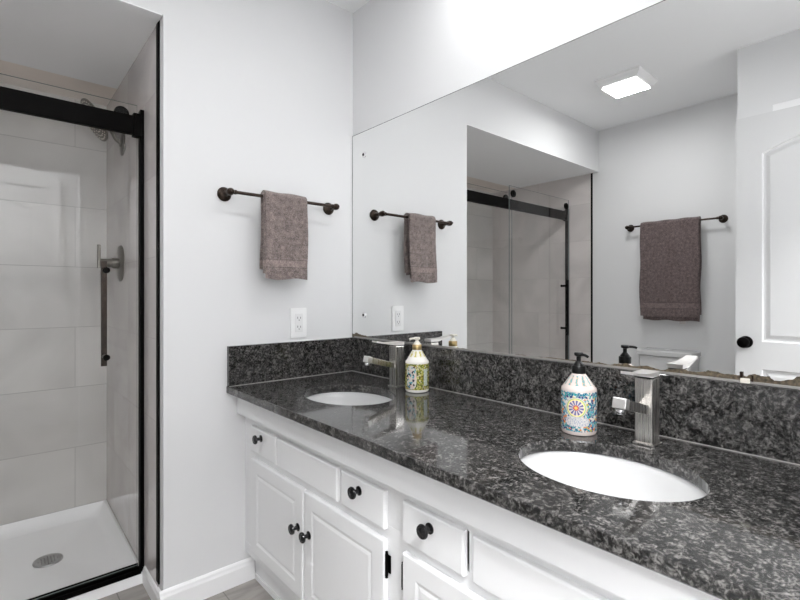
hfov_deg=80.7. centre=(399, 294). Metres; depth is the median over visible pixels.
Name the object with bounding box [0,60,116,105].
trim
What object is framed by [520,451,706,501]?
sink
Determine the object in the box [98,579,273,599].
floor
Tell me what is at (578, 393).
soap bottle
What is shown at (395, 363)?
faucet
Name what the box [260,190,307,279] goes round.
hand towel
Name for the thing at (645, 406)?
faucet
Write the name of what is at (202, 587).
baseboard
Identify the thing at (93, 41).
ceiling
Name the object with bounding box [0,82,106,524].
wall
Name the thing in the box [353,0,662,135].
wall
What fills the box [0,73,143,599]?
shower door
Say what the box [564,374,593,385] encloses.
print
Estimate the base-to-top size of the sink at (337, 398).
0.150 m
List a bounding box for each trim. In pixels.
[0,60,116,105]
[156,20,159,584]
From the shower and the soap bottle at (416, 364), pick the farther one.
the shower
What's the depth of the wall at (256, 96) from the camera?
1.81 m
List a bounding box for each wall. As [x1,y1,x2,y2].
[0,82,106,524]
[107,27,158,586]
[124,0,352,590]
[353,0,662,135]
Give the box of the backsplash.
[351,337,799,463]
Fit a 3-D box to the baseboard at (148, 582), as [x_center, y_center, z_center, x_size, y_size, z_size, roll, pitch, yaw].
[-0.919,1.092,1.747,0.013,0.068,0.245,0,0,-41]
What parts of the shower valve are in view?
lever, stem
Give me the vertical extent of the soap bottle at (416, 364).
0.196 m
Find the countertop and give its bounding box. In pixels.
[226,337,799,599]
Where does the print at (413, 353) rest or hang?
on the soap bottle at (416, 364)
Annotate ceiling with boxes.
[0,0,161,88]
[326,0,369,12]
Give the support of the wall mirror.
attached to the wall at (408, 55)
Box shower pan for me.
[0,500,141,599]
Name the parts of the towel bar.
post, post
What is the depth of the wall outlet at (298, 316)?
2.00 m
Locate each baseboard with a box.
[142,566,160,599]
[159,557,254,599]
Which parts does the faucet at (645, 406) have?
spout, lever, plate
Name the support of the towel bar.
attached to the wall at (256, 96)
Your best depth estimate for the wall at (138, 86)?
2.02 m
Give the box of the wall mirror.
[352,0,799,389]
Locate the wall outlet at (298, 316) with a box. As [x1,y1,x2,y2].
[290,308,306,337]
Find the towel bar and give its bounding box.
[217,187,339,214]
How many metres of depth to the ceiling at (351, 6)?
2.12 m
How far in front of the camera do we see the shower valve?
2.14 m
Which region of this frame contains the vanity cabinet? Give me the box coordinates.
[237,398,720,599]
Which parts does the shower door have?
header rail, handle, wall post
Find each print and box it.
[409,351,424,356]
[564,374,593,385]
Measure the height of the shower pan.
0.062 m
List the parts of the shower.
arm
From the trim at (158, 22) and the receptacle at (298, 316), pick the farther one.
the receptacle at (298, 316)
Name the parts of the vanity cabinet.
knob, drawer, door, knob, knob, door, knob, drawer, knob, drawer, door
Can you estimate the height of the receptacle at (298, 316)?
0.078 m
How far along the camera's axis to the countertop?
1.06 m
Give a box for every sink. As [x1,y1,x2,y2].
[307,392,390,404]
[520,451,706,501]
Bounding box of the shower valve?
[97,244,124,281]
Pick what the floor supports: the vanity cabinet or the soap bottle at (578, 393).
the vanity cabinet
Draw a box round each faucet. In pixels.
[363,341,404,387]
[612,369,661,447]
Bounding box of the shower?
[80,98,124,155]
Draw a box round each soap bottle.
[405,337,428,392]
[561,352,596,435]
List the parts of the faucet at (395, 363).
spout, lever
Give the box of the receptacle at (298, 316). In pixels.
[295,313,302,331]

